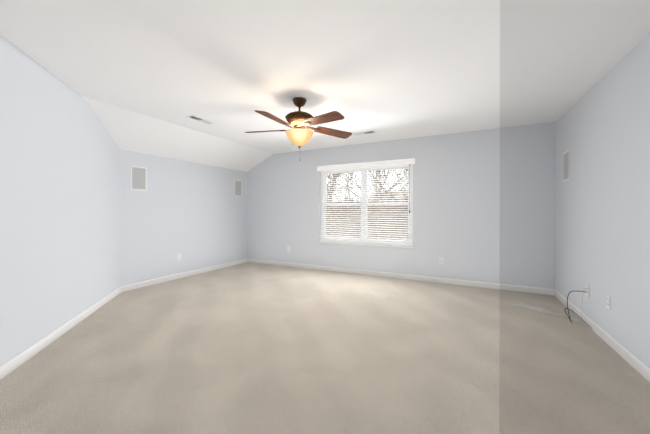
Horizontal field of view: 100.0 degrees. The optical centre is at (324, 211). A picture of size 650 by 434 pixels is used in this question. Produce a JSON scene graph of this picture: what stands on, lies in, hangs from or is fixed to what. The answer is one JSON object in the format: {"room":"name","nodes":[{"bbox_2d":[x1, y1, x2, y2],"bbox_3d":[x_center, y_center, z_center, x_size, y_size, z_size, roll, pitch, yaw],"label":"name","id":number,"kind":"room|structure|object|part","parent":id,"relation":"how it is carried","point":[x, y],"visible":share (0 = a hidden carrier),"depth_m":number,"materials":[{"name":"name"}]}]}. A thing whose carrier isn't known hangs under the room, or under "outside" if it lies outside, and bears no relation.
{"room":"empty bonus room","nodes":[
{"label":"empty bonus room","id":0,"kind":"room"},
{"bbox_2d":[0,35,119,365],"bbox_3d":[-2.455,-0.035,2.092,0.160,2.460,3.995,0,0,-18],"label":"wall","id":1,"kind":"structure","parent":0,"point":[59,207],"depth_m":2.47,"materials":[{"name":"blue paint"}]},
{"bbox_2d":[0,286,120,379],"bbox_3d":[-2.373,1.153,2.123,0.013,0.085,3.995,0,0,-18],"label":"baseboard","id":2,"kind":"structure","parent":1,"relation":"attached to","point":[12,364],"depth_m":2.46,"materials":[{"name":"white wood"}]},
{"bbox_2d":[82,96,272,171],"bbox_3d":[-2.777,-1.166,3.803,0.925,0.505,5.810,0,0,27],"label":"ceiling","id":3,"kind":"structure","parent":0,"point":[129,130],"depth_m":4.28,"materials":[{"name":"white paint"}]},
{"bbox_2d":[120,149,246,285],"bbox_3d":[-3.119,0.138,3.977,0.160,2.105,5.810,0,0,27],"label":"wall","id":4,"kind":"structure","parent":0,"point":[193,214],"depth_m":4.82,"materials":[{"name":"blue paint"}]},
{"bbox_2d":[131,166,146,190],"bbox_3d":[-2.894,-0.510,4.239,0.007,0.370,0.235,0,0,27],"label":"speaker","id":5,"kind":"object","parent":4,"relation":"attached to","point":[138,178],"visible":1,"depth_m":4.23},
{"bbox_2d":[121,258,246,291],"bbox_3d":[-2.411,1.145,5.205,0.013,0.085,2.665,0,0,27],"label":"baseboard","id":6,"kind":"structure","parent":4,"relation":"attached to","point":[160,280],"depth_m":4.80,"materials":[{"name":"white wood"}]},
{"bbox_2d":[234,179,241,196],"bbox_3d":[-1.949,-0.519,6.131,0.007,0.370,0.235,0,0,27],"label":"speaker","id":7,"kind":"object","parent":4,"relation":"attached to","point":[237,187],"visible":1,"depth_m":6.13},
{"bbox_2d":[235,180,240,195],"label":"grille","id":8,"kind":"object","parent":7,"relation":"attached to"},
{"bbox_2d":[0,262,649,433],"bbox_3d":[-0.507,1.244,2.675,6.000,0.100,5.810,0,0,27],"label":"floor","id":9,"kind":"structure","parent":0,"point":[250,348],"depth_m":2.11,"materials":[{"name":"carpet"}]},
{"bbox_2d":[508,288,591,327],"bbox_3d":[2.527,1.001,3.153,0.645,0.383,0.660,0,0,27],"label":"cables","id":10,"kind":"object","parent":9,"relation":"on","point":[534,308],"depth_m":3.14,"materials":[{"name":"black plastic"}]},
{"bbox_2d":[0,0,649,153],"bbox_3d":[-0.093,-1.340,2.462,5.075,0.150,5.810,0,0,27],"label":"ceiling","id":11,"kind":"structure","parent":0,"point":[387,70],"depth_m":2.24,"materials":[{"name":"white paint"}]},
{"bbox_2d":[186,115,214,124],"bbox_3d":[-1.717,-1.264,3.782,0.150,0.011,0.370,0,0,27],"label":"ceiling vent","id":12,"kind":"object","parent":11,"relation":"in","point":[199,119],"visible":1,"depth_m":3.76,"materials":[{"name":"white metal"}]},
{"bbox_2d":[245,97,351,160],"bbox_3d":[-0.318,-0.917,3.073,1.276,0.700,1.240,0,0,27],"label":"ceiling fan","id":13,"kind":"object","parent":11,"relation":"hanging from","point":[299,135],"visible":1,"depth_m":3.00,"materials":[{"name":"brown wood"}]},
{"label":"blade","id":14,"kind":"part","parent":13,"relation":"part of","materials":[{"name":"brown wood"}]},
{"bbox_3d":[-0.515,-0.939,2.749,0.156,0.006,0.480,14,7,21],"label":"blade","id":15,"kind":"part","parent":13,"relation":"part of","materials":[{"name":"brown wood"}]},
{"bbox_3d":[-0.290,-0.819,3.104,0.320,0.156,0.320,0,0,27],"label":"lamp shade","id":16,"kind":"part","parent":13,"relation":"part of","materials":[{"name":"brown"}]},
{"bbox_3d":[-0.022,-0.939,2.780,0.480,0.006,0.156,3,-11,41],"label":"blade","id":17,"kind":"part","parent":13,"relation":"part of","materials":[{"name":"brown wood"}]},
{"bbox_3d":[0.101,-0.940,3.258,0.480,0.006,0.156,2,-14,-31],"label":"blade","id":18,"kind":"part","parent":13,"relation":"part of","materials":[{"name":"brown wood"}]},
{"bbox_2d":[352,130,375,135],"bbox_3d":[0.635,-1.266,4.418,0.370,0.011,0.150,0,0,27],"label":"ceiling vent","id":19,"kind":"object","parent":11,"relation":"in","point":[364,133],"visible":0.98,"depth_m":4.42,"materials":[{"name":"white metal"}]},
{"bbox_2d":[247,122,555,288],"bbox_3d":[0.755,-0.042,5.199,5.680,2.460,0.160,0,0,27],"label":"wall","id":20,"kind":"structure","parent":0,"point":[483,205],"depth_m":4.48,"materials":[{"name":"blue paint"}]},
{"bbox_2d":[318,241,414,247],"bbox_3d":[0.714,0.624,5.152,1.886,0.022,0.103,0,0,27],"label":"window sill","id":21,"kind":"structure","parent":20,"relation":"attached to","point":[367,244],"depth_m":5.05,"materials":[{"name":"white wood"}]},
{"bbox_2d":[321,165,412,244],"bbox_3d":[0.756,-0.130,5.234,1.830,1.485,0.090,0,0,27],"label":"window","id":22,"kind":"structure","parent":20,"relation":"in","point":[364,180],"depth_m":5.20,"materials":[{"name":"white plastic"}]},
{"bbox_2d":[317,158,414,245],"bbox_3d":[0.711,-0.151,5.144,1.900,1.521,0.102,0,0,27],"label":"window blinds","id":23,"kind":"object","parent":22,"relation":"attached to","point":[375,165],"visible":0.96,"depth_m":5.11,"materials":[{"name":"white plastic"}]},
{"bbox_3d":[1.474,-0.391,4.746,0.024,0.848,0.023,0,0,27],"label":"pull cord","id":24,"kind":"part","parent":23,"relation":"part of","materials":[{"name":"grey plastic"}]},
{"bbox_2d":[247,258,554,294],"bbox_3d":[0.717,1.146,5.125,5.680,0.085,0.013,0,0,27],"label":"baseboard","id":25,"kind":"structure","parent":20,"relation":"attached to","point":[536,290],"depth_m":4.67,"materials":[{"name":"white wood"}]},
{"bbox_2d":[439,257,443,263],"bbox_3d":[1.928,0.815,4.520,0.070,0.114,0.012,0,0,27],"label":"electrical outlet","id":26,"kind":"object","parent":20,"relation":"attached to","point":[441,260],"visible":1,"depth_m":4.52,"materials":[{"name":"white plastic"}]},
{"bbox_2d":[555,33,649,367],"bbox_3d":[2.106,-0.033,1.367,0.160,2.460,5.810,0,0,27],"label":"wall","id":27,"kind":"structure","parent":0,"point":[602,215],"depth_m":2.43,"materials":[{"name":"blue paint"}]},
{"bbox_2d":[563,150,569,180],"bbox_3d":[3.054,-0.573,3.451,0.007,0.370,0.235,0,0,27],"label":"speaker","id":28,"kind":"object","parent":27,"relation":"attached to","point":[566,165],"depth_m":3.44},
{"bbox_2d":[586,284,588,295],"bbox_3d":[2.753,0.832,2.863,0.016,0.114,0.070,0,0,27],"label":"outlet plate","id":29,"kind":"object","parent":27,"relation":"attached to","point":[587,290],"depth_m":2.86,"materials":[{"name":"white plastic"}]},
{"bbox_2d":[554,290,649,381],"bbox_3d":[2.028,1.155,1.409,0.013,0.085,5.490,0,0,27],"label":"baseboard","id":30,"kind":"structure","parent":27,"relation":"attached to","point":[636,363],"depth_m":2.39,"materials":[{"name":"white wood"}]},
{"bbox_2d":[606,295,610,309],"bbox_3d":[2.557,0.820,2.458,0.006,0.114,0.070,0,0,27],"label":"outlet","id":31,"kind":"object","parent":27,"relation":"attached to","point":[609,302],"depth_m":2.44,"materials":[{"name":"white plastic"}]},
{"bbox_3d":[11.539,2.530,29.530,12.000,3.200,9.000,0,0,27],"label":"house","id":32,"kind":"object","parent":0,"visible":0},
{"bbox_2d":[369,190,407,208],"bbox_3d":[11.539,-0.670,29.523,13.200,3.400,10.200,0,0,27],"label":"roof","id":33,"kind":"structure","parent":32,"relation":"on","point":[390,197],"depth_m":30.25,"materials":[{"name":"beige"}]},
{"bbox_3d":[28.251,4.112,78.664,220.000,0.200,154.160,0,0,27],"label":"lawn","id":34,"kind":"structure","parent":0,"visible":0},
{"bbox_2d":[327,168,407,238],"bbox_3d":[0.177,-5.281,22.773,31.202,18.887,26.759,0,0,27],"label":"trees","id":35,"kind":"object","parent":34,"relation":"on","point":[379,176],"depth_m":19.33,"materials":[{"name":"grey plant"}]},
{"bbox_2d":[327,176,407,239],"bbox_3d":[-0.978,-2.098,20.122,70.000,12.500,0.001,0,0,27],"label":"twigs","id":36,"kind":"object","parent":34,"relation":"on","point":[359,217],"depth_m":18.04,"materials":[{"name":"brown"}]}
]}

